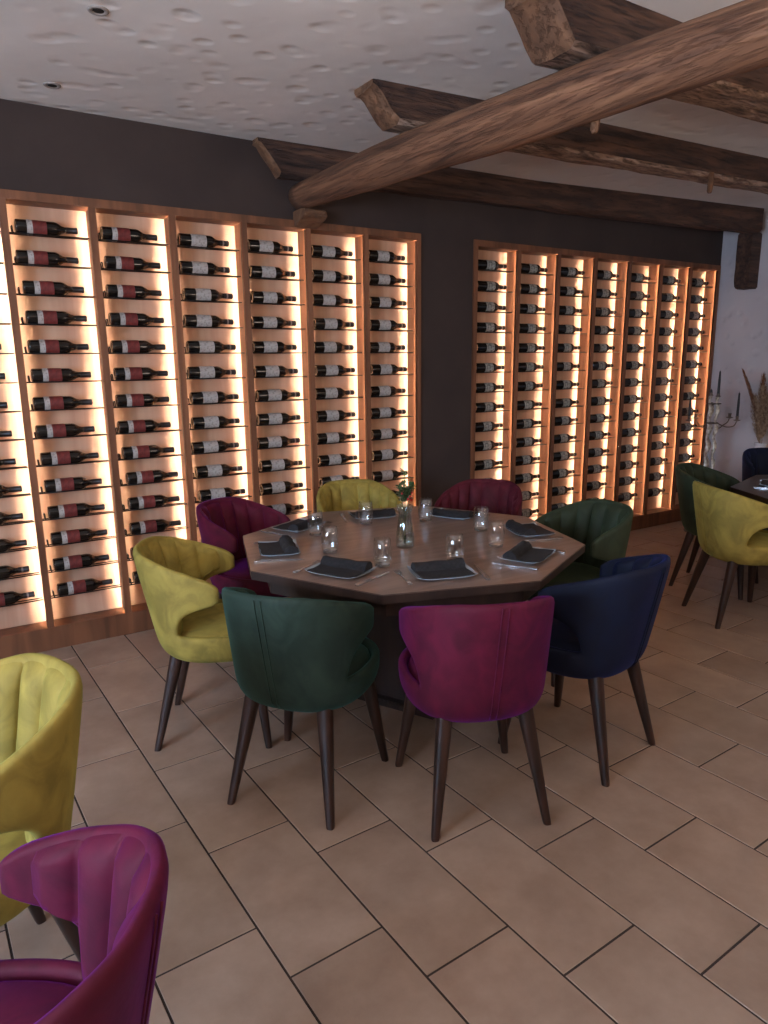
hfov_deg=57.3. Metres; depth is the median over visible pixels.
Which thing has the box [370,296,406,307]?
wine bottle
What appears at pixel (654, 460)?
wine bottle
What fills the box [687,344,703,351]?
wine bottle
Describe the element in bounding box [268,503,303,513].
wine bottle
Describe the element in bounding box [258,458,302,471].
wine bottle
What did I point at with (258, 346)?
wine bottle
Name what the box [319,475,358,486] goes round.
wine bottle
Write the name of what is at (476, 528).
tumbler
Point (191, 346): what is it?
wine bottle
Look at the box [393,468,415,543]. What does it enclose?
flower sprig
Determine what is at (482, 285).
wine bottle
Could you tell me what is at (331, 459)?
wine bottle
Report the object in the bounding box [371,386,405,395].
wine bottle
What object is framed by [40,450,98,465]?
wine bottle
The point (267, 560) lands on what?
table knife
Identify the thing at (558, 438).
wine bottle
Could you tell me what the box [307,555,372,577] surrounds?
napkin
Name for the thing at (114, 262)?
wine bottle
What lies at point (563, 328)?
wine bottle
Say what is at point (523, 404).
wine bottle
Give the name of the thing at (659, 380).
wine bottle
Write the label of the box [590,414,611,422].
wine bottle
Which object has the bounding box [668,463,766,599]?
dining chair
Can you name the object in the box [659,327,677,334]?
wine bottle
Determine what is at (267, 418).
wine bottle
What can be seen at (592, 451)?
wine bottle
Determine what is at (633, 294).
wine bottle
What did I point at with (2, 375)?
wine bottle
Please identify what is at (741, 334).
wall
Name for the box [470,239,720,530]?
wine rack
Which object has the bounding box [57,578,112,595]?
wine bottle
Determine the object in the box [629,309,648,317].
wine bottle
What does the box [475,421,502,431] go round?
wine bottle
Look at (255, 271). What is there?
wine bottle
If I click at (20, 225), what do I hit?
wine bottle
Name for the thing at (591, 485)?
wine bottle
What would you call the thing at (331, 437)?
wine bottle
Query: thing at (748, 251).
bracket
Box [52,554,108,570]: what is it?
wine bottle
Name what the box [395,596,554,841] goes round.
dining chair
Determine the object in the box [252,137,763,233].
ceiling beam
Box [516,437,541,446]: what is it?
wine bottle
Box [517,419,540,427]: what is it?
wine bottle
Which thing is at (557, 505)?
wine bottle
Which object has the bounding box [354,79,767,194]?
ceiling beam
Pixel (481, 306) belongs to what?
wine bottle
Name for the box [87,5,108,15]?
recessed light
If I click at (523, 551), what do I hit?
napkin
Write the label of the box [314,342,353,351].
wine bottle
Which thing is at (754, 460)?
dining chair
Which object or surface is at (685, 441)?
wine bottle
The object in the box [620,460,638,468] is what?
wine bottle
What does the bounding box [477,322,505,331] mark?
wine bottle
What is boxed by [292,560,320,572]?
fork
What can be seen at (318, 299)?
wine bottle
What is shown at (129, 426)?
wine bottle
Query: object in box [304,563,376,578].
plate
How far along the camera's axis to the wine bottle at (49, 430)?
3.91 m
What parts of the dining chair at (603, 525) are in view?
leg, seat, backrest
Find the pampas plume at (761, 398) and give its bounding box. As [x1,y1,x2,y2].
[755,384,767,439]
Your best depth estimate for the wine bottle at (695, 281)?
6.68 m
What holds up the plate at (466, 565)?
on the table at (389, 593)
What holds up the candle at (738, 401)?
on the candelabra at (709, 423)
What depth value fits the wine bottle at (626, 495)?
6.64 m
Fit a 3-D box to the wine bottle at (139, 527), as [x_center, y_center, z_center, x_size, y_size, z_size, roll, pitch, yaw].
[-1.402,0.083,4.317,0.304,0.076,0.076,-8,14,-32]
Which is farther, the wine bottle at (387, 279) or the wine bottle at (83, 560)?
the wine bottle at (387, 279)
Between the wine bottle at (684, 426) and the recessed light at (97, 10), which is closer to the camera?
the recessed light at (97, 10)
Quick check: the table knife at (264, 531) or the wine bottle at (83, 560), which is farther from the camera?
the wine bottle at (83, 560)
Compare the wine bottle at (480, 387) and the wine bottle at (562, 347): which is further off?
the wine bottle at (562, 347)
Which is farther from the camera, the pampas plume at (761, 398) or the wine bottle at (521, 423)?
the pampas plume at (761, 398)
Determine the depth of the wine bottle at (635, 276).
6.22 m
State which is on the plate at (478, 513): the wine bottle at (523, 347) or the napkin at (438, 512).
the napkin at (438, 512)
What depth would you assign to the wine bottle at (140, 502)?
4.24 m
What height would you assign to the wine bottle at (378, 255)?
0.076 m
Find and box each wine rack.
[0,189,420,658]
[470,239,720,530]
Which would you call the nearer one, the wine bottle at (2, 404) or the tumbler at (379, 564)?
the tumbler at (379, 564)
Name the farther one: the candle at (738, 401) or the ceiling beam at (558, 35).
the candle at (738, 401)
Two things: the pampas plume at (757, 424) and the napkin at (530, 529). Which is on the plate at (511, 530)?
the napkin at (530, 529)
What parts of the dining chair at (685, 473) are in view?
leg, leg, backrest, leg, leg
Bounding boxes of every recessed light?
[43,82,60,88]
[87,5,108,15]
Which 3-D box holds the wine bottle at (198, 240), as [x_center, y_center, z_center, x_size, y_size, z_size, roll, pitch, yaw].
[-1.073,-1.609,4.183,0.304,0.076,0.076,-8,14,-32]
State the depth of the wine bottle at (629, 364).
6.38 m
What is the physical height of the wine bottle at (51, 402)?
0.076 m
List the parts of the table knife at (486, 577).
handle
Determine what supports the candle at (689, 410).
on the candelabra at (709, 423)
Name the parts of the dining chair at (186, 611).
leg, backrest, leg, seat, leg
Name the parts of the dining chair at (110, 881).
seat, backrest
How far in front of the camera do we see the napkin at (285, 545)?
3.23 m
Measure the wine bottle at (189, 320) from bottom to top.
0.076 m
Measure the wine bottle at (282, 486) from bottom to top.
0.076 m
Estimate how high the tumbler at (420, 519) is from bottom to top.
0.123 m
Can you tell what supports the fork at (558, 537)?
on the table at (389, 593)
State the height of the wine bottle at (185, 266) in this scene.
0.076 m
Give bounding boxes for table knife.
[254,559,303,562]
[261,530,291,536]
[340,513,347,521]
[355,572,388,586]
[474,564,490,579]
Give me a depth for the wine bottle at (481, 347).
5.44 m
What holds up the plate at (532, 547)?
on the table at (389, 593)
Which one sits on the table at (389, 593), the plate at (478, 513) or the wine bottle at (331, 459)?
the plate at (478, 513)
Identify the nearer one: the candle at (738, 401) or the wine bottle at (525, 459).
the wine bottle at (525, 459)
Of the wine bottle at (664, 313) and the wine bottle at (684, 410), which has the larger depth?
the wine bottle at (684, 410)
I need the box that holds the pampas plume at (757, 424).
[750,393,763,441]
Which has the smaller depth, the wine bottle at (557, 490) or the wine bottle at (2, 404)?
the wine bottle at (2, 404)
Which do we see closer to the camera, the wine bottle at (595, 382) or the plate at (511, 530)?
the plate at (511, 530)
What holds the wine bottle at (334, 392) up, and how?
on the wine rack at (46, 621)
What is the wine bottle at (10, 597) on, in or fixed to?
on the wine rack at (46, 621)
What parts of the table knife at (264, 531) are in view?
handle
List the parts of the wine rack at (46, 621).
panel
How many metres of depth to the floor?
2.38 m
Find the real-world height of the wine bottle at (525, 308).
0.076 m
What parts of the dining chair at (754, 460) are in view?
backrest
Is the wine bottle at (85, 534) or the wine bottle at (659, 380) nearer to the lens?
the wine bottle at (85, 534)
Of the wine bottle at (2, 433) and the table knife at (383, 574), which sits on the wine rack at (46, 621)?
the wine bottle at (2, 433)
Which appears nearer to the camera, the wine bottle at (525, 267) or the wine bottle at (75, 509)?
the wine bottle at (75, 509)
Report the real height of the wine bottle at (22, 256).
0.076 m
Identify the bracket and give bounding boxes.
[734,232,761,289]
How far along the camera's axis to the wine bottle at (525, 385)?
5.74 m
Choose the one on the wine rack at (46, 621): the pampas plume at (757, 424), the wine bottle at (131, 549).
the wine bottle at (131, 549)
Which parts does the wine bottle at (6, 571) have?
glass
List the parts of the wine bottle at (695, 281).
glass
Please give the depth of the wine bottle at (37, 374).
3.85 m
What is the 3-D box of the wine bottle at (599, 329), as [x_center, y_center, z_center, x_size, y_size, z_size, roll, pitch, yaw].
[1.911,-1.589,6.133,0.304,0.076,0.076,-8,14,-32]
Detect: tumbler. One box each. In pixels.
[307,511,323,535]
[321,529,338,553]
[358,505,372,524]
[373,539,391,567]
[418,504,432,521]
[445,534,463,559]
[473,507,488,530]
[487,521,504,547]
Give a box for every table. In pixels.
[243,506,584,719]
[729,475,767,503]
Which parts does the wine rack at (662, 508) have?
panel, panel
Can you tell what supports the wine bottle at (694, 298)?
in the wine rack at (662, 508)
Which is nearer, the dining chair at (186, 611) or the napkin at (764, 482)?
the dining chair at (186, 611)
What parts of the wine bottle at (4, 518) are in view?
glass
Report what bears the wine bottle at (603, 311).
in the wine rack at (662, 508)
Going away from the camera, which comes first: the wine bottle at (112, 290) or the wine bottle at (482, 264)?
the wine bottle at (112, 290)
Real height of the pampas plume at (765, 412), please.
0.697 m
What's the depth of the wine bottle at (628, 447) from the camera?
6.54 m
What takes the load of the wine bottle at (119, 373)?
on the wine rack at (46, 621)
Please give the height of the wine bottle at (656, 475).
0.076 m
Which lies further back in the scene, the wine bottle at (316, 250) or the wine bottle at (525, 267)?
the wine bottle at (525, 267)
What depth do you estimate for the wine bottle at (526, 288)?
5.58 m
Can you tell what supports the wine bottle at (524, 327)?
in the wine rack at (662, 508)
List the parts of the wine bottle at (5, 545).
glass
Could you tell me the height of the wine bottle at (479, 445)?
0.076 m
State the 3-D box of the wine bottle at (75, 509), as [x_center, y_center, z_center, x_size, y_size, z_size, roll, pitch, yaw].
[-1.773,-0.013,4.055,0.304,0.076,0.076,-8,14,-32]
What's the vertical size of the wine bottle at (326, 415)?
0.076 m
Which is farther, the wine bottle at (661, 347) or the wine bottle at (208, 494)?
the wine bottle at (661, 347)
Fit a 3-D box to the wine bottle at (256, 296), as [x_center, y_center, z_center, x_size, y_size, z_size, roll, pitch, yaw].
[-0.700,-1.363,4.476,0.304,0.076,0.076,-8,14,-32]
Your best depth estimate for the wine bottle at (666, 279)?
6.46 m
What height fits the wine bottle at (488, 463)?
0.076 m
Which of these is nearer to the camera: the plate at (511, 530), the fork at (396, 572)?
the fork at (396, 572)
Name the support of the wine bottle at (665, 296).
in the wine rack at (662, 508)
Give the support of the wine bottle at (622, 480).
in the wine rack at (662, 508)
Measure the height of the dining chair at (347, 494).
0.857 m
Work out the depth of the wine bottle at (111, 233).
3.92 m
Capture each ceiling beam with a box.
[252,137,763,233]
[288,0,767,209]
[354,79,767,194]
[505,0,767,123]
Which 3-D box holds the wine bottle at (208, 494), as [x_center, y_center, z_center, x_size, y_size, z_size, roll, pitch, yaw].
[-1.038,-0.118,4.513,0.304,0.076,0.076,-8,14,-32]
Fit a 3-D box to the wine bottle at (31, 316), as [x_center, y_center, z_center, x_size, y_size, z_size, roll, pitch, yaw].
[-1.784,-1.058,3.832,0.304,0.076,0.076,-8,14,-32]
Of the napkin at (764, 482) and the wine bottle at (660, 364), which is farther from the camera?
the wine bottle at (660, 364)
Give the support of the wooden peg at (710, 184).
attached to the ceiling beam at (398, 108)
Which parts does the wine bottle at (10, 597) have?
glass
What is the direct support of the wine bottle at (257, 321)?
on the wine rack at (46, 621)
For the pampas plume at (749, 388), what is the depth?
6.28 m
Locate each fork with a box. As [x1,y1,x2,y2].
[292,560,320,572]
[393,570,412,584]
[492,562,538,569]
[526,537,562,540]
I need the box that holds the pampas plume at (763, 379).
[758,374,767,440]
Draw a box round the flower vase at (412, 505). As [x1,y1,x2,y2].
[395,505,414,546]
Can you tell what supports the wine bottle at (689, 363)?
in the wine rack at (662, 508)
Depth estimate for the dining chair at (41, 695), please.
1.65 m
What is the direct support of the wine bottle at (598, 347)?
in the wine rack at (662, 508)
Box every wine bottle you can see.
[0,373,5,378]
[0,402,7,407]
[0,430,11,436]
[0,458,15,465]
[0,485,21,496]
[0,512,22,524]
[0,539,26,551]
[0,565,29,578]
[0,591,34,605]
[14,219,77,236]
[15,250,78,266]
[22,280,83,295]
[25,310,86,323]
[27,340,88,352]
[30,368,90,381]
[32,396,92,409]
[35,423,94,437]
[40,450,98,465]
[44,477,101,492]
[47,503,104,518]
[50,528,107,544]
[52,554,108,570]
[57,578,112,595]
[100,226,157,242]
[104,256,160,270]
[105,284,161,298]
[108,312,163,325]
[110,340,165,352]
[113,367,167,379]
[115,393,169,406]
[117,419,170,432]
[121,445,174,458]
[125,470,177,484]
[127,495,179,509]
[129,519,180,534]
[130,547,133,558]
[132,571,139,582]
[177,233,228,248]
[178,261,229,275]
[182,288,232,301]
[182,314,233,326]
[185,341,235,352]
[186,366,235,377]
[189,391,238,403]
[191,416,239,428]
[191,440,238,453]
[194,464,242,477]
[198,487,245,501]
[247,239,292,253]
[249,265,295,278]
[250,291,296,302]
[251,316,295,327]
[252,341,296,351]
[254,365,297,376]
[255,389,300,400]
[256,413,300,424]
[257,436,299,448]
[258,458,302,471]
[259,481,302,494]
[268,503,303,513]
[311,245,352,258]
[312,269,352,282]
[313,294,352,305]
[313,318,354,328]
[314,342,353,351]
[315,365,354,375]
[316,387,354,398]
[316,410,355,420]
[317,432,355,443]
[318,454,357,465]
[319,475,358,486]
[369,250,404,262]
[369,273,405,285]
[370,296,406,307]
[370,319,405,329]
[370,342,405,351]
[370,364,406,373]
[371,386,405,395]
[371,407,405,417]
[371,428,406,439]
[372,449,407,460]
[372,470,407,480]
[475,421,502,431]
[475,440,501,450]
[475,459,502,469]
[476,363,504,371]
[476,382,503,391]
[476,402,503,411]
[477,301,505,310]
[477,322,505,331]
[477,343,505,351]
[478,259,506,270]
[478,281,506,291]
[515,473,539,482]
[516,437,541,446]
[516,455,539,464]
[517,400,541,409]
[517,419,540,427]
[518,362,543,370]
[518,381,542,389]
[519,323,545,332]
[519,343,544,351]
[520,303,545,313]
[521,263,547,273]
[521,283,546,293]
[521,508,538,516]
[522,491,538,499]
[551,503,571,510]
[552,486,573,495]
[553,451,576,460]
[553,468,574,477]
[554,434,576,442]
[555,398,578,406]
[555,416,577,424]
[556,380,579,388]
[557,362,579,369]
[558,324,581,332]
[558,343,580,351]
[559,305,582,313]
[560,286,583,294]
[561,267,584,276]
[587,464,607,473]
[587,481,606,489]
[588,448,609,456]
[589,431,609,439]
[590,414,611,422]
[591,396,612,404]
[592,379,612,386]
[593,361,613,369]
[594,325,615,333]
[594,343,614,351]
[595,307,616,315]
[596,289,617,296]
[597,270,618,279]
[618,492,636,501]
[619,476,637,484]
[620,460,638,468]
[621,444,639,452]
[622,428,641,436]
[623,411,641,419]
[624,395,643,402]
[625,378,643,385]
[626,361,645,368]
[627,344,645,351]
[628,326,647,333]
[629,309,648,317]
[630,291,649,298]
[631,273,650,281]
[648,488,664,495]
[649,472,666,480]
[650,457,667,464]
[651,441,668,449]
[652,425,669,433]
[653,409,670,417]
[655,393,672,400]
[656,377,673,384]
[657,361,674,367]
[658,344,675,351]
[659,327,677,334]
[660,310,678,317]
[661,293,679,301]
[663,275,680,284]
[678,453,694,461]
[680,438,695,445]
[681,423,696,430]
[682,407,697,414]
[683,392,698,399]
[684,376,700,383]
[686,360,701,367]
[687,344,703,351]
[688,328,704,334]
[689,311,704,318]
[691,295,706,302]
[692,278,708,286]
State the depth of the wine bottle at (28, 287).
3.76 m
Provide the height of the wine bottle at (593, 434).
0.076 m
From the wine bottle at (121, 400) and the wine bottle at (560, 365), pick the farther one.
the wine bottle at (560, 365)
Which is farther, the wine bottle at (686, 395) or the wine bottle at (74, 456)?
the wine bottle at (686, 395)
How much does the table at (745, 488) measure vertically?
0.750 m
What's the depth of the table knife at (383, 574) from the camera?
2.78 m
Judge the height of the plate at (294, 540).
0.024 m
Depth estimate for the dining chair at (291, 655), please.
2.42 m
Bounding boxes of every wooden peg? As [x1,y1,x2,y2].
[590,120,599,133]
[707,172,713,193]
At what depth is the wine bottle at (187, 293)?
4.20 m
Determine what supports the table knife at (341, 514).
on the table at (389, 593)
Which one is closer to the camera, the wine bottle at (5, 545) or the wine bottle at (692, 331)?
the wine bottle at (5, 545)
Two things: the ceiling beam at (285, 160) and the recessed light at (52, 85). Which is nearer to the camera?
the recessed light at (52, 85)
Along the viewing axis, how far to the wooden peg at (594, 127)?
2.67 m
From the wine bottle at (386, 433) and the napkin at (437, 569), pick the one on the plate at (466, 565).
the napkin at (437, 569)
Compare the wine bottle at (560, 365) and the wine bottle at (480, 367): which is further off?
the wine bottle at (560, 365)
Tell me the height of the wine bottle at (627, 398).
0.076 m
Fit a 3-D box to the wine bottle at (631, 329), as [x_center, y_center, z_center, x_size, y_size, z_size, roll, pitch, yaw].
[2.283,-1.642,6.365,0.304,0.076,0.076,-8,14,-32]
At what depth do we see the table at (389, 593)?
3.19 m
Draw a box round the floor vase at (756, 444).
[753,442,766,447]
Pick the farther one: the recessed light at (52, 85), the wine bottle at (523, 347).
the wine bottle at (523, 347)
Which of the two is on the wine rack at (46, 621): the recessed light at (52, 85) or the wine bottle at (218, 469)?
the wine bottle at (218, 469)
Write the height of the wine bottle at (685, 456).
0.076 m
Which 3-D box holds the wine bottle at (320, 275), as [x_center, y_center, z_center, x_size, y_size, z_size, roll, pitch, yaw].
[-0.344,-1.564,4.668,0.304,0.076,0.076,-8,14,-32]
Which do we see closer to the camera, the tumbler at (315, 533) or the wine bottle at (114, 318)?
the tumbler at (315, 533)
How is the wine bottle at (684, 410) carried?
in the wine rack at (662, 508)
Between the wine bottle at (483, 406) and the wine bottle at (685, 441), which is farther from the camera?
the wine bottle at (685, 441)
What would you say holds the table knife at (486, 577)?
on the table at (389, 593)
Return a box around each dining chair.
[0,653,82,961]
[0,824,168,1023]
[133,536,271,751]
[196,497,289,598]
[221,587,388,830]
[316,479,401,511]
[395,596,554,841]
[434,479,522,515]
[498,554,670,786]
[527,499,632,686]
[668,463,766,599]
[682,481,767,628]
[742,448,767,530]
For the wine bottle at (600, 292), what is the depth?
6.03 m
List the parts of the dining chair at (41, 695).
seat, backrest, leg, leg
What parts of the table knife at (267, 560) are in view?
handle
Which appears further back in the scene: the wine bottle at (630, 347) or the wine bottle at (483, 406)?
the wine bottle at (630, 347)
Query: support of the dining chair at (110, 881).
on the floor
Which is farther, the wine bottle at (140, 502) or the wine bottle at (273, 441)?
the wine bottle at (273, 441)
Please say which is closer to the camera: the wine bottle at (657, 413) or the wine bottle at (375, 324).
the wine bottle at (375, 324)
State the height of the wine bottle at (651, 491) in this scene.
0.076 m
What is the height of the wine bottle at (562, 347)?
0.076 m
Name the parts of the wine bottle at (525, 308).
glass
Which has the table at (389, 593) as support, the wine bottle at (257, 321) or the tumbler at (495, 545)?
the tumbler at (495, 545)
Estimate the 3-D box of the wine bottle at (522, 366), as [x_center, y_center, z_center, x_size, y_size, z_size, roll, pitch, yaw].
[1.190,-1.186,5.746,0.304,0.076,0.076,-8,14,-32]
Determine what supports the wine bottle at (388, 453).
on the wine rack at (46, 621)
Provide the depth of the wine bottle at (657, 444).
6.77 m
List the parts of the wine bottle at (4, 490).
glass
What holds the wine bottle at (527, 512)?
on the wine rack at (662, 508)
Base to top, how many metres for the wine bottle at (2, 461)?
0.076 m
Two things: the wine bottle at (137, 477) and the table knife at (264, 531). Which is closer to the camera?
the table knife at (264, 531)
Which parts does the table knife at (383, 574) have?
handle, blade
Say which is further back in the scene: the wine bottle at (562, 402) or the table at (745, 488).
the wine bottle at (562, 402)
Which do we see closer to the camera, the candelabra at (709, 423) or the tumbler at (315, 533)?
the tumbler at (315, 533)
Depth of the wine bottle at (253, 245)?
4.36 m
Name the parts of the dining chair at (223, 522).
seat, backrest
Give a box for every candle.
[688,397,691,415]
[717,371,720,393]
[736,392,739,415]
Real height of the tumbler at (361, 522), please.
0.123 m
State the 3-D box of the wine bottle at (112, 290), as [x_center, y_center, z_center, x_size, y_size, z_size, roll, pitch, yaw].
[-1.429,-1.259,4.023,0.304,0.076,0.076,-8,14,-32]
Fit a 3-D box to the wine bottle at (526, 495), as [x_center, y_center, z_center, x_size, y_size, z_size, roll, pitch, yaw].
[1.197,-0.140,5.965,0.304,0.076,0.076,-8,14,-32]
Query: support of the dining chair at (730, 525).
on the floor
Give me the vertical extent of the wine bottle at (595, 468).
0.076 m
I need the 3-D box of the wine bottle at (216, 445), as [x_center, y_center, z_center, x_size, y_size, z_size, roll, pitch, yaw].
[-1.064,-0.414,4.435,0.304,0.076,0.076,-8,14,-32]
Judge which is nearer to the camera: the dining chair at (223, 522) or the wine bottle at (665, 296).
the dining chair at (223, 522)
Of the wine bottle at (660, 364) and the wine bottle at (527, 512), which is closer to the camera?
the wine bottle at (527, 512)
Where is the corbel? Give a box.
[293,208,326,228]
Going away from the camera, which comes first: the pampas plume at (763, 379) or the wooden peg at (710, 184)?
the wooden peg at (710, 184)
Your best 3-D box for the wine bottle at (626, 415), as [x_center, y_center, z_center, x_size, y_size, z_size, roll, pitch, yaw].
[2.283,-0.894,6.518,0.304,0.076,0.076,-8,14,-32]
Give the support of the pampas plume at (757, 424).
in the floor vase at (756, 444)
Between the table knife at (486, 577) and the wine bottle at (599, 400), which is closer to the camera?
the table knife at (486, 577)
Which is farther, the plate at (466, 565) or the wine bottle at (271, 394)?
the wine bottle at (271, 394)
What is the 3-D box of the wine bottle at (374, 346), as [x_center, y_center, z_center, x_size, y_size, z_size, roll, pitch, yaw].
[0.019,-1.168,4.986,0.304,0.076,0.076,-8,14,-32]
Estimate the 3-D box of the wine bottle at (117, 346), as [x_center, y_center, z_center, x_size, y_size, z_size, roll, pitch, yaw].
[-1.426,-0.960,4.086,0.304,0.076,0.076,-8,14,-32]
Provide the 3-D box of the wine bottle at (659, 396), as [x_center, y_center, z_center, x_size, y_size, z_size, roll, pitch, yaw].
[2.653,-1.097,6.718,0.304,0.076,0.076,-8,14,-32]
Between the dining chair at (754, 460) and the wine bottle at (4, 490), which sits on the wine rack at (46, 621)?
the wine bottle at (4, 490)
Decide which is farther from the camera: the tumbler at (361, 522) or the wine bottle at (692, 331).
the wine bottle at (692, 331)
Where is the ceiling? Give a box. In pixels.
[0,0,767,211]
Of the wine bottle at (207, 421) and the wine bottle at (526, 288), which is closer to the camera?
the wine bottle at (207, 421)
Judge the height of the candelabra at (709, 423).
1.300 m
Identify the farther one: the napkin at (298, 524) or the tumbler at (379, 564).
the napkin at (298, 524)
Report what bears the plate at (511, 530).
on the table at (389, 593)
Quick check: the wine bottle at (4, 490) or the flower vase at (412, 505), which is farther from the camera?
the wine bottle at (4, 490)
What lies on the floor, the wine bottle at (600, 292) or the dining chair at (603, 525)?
the dining chair at (603, 525)
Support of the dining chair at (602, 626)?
on the floor
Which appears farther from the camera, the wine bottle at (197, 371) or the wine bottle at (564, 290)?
the wine bottle at (564, 290)
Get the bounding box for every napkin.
[258,535,298,554]
[273,516,321,530]
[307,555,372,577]
[350,508,395,517]
[411,557,474,578]
[432,508,477,517]
[502,540,553,562]
[505,519,554,535]
[761,479,767,484]
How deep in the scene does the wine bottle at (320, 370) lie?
4.75 m
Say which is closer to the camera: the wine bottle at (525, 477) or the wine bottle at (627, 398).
the wine bottle at (525, 477)
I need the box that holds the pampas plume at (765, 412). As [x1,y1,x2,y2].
[759,386,767,441]
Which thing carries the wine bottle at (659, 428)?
in the wine rack at (662, 508)
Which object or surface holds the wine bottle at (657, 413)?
in the wine rack at (662, 508)
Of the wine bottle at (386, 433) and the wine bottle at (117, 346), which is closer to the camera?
the wine bottle at (117, 346)
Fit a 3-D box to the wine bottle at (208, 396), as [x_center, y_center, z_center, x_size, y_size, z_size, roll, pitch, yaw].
[-1.054,-0.714,4.379,0.304,0.076,0.076,-8,14,-32]
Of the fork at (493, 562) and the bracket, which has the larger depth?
the bracket
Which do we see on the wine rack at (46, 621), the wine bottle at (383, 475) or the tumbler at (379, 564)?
the wine bottle at (383, 475)
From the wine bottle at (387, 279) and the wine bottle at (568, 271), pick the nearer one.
the wine bottle at (387, 279)
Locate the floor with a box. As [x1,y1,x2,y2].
[0,521,767,1023]
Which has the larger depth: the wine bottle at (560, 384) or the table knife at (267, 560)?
the wine bottle at (560, 384)
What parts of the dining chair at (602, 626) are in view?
leg, leg, seat, leg, backrest, leg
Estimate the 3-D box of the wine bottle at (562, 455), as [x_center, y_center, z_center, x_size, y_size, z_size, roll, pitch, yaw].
[1.567,-0.492,6.134,0.304,0.076,0.076,-8,14,-32]
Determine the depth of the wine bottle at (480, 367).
5.47 m
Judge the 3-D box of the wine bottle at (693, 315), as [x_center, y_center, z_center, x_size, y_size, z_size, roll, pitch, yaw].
[2.998,-1.894,6.779,0.304,0.076,0.076,-8,14,-32]
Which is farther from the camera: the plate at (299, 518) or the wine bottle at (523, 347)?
the wine bottle at (523, 347)
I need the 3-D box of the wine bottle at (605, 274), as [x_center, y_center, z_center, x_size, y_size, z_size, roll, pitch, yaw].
[1.908,-2.037,6.038,0.304,0.076,0.076,-8,14,-32]
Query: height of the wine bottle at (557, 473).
0.076 m
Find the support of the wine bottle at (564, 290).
in the wine rack at (662, 508)
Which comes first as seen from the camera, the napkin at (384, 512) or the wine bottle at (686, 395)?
the napkin at (384, 512)
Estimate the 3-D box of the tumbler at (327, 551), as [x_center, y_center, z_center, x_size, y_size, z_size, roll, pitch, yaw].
[-0.248,0.126,3.208,0.083,0.123,0.083,-8,14,-32]
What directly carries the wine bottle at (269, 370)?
on the wine rack at (46, 621)
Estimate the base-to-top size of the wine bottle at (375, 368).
0.076 m
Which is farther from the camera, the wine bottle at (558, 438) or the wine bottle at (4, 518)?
the wine bottle at (558, 438)
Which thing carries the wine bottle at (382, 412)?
on the wine rack at (46, 621)
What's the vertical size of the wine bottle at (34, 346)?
0.076 m
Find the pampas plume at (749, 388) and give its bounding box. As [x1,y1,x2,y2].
[742,369,759,442]
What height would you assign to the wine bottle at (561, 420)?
0.076 m
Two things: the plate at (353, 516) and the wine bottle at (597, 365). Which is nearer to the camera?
the plate at (353, 516)
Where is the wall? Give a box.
[707,211,767,481]
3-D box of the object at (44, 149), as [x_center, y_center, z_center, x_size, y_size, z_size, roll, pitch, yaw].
[-0.912,-2.002,4.223,9.778,0.423,0.139,-8,14,-32]
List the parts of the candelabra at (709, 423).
twisted stem, twisted stem, twisted stem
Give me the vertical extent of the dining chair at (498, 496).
0.857 m
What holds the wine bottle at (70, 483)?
on the wine rack at (46, 621)
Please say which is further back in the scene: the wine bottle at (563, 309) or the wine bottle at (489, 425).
the wine bottle at (563, 309)
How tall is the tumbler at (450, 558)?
0.123 m
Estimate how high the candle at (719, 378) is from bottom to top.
0.212 m
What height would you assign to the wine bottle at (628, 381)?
0.076 m
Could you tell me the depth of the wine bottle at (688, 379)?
6.87 m
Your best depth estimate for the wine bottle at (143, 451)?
4.17 m
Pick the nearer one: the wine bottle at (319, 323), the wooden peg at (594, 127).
the wooden peg at (594, 127)
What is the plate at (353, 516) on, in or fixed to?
on the table at (389, 593)
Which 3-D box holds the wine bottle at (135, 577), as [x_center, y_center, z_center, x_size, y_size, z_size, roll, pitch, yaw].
[-1.405,0.383,4.376,0.304,0.076,0.076,-8,14,-32]
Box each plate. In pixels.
[258,539,300,556]
[271,518,325,531]
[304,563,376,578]
[348,508,398,519]
[407,563,477,579]
[428,508,480,519]
[497,547,555,563]
[503,522,554,536]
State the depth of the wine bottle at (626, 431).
6.51 m
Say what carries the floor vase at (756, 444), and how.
on the floor
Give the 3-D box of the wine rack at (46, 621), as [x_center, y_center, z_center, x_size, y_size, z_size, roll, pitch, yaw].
[-1.052,-0.560,4.420,3.049,2.476,0.151,-8,14,-32]
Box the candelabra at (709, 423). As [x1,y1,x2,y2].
[683,393,739,531]
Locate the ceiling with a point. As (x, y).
(282, 70)
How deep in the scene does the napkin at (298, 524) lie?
3.66 m
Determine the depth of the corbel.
4.34 m
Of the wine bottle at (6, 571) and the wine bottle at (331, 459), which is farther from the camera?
the wine bottle at (331, 459)

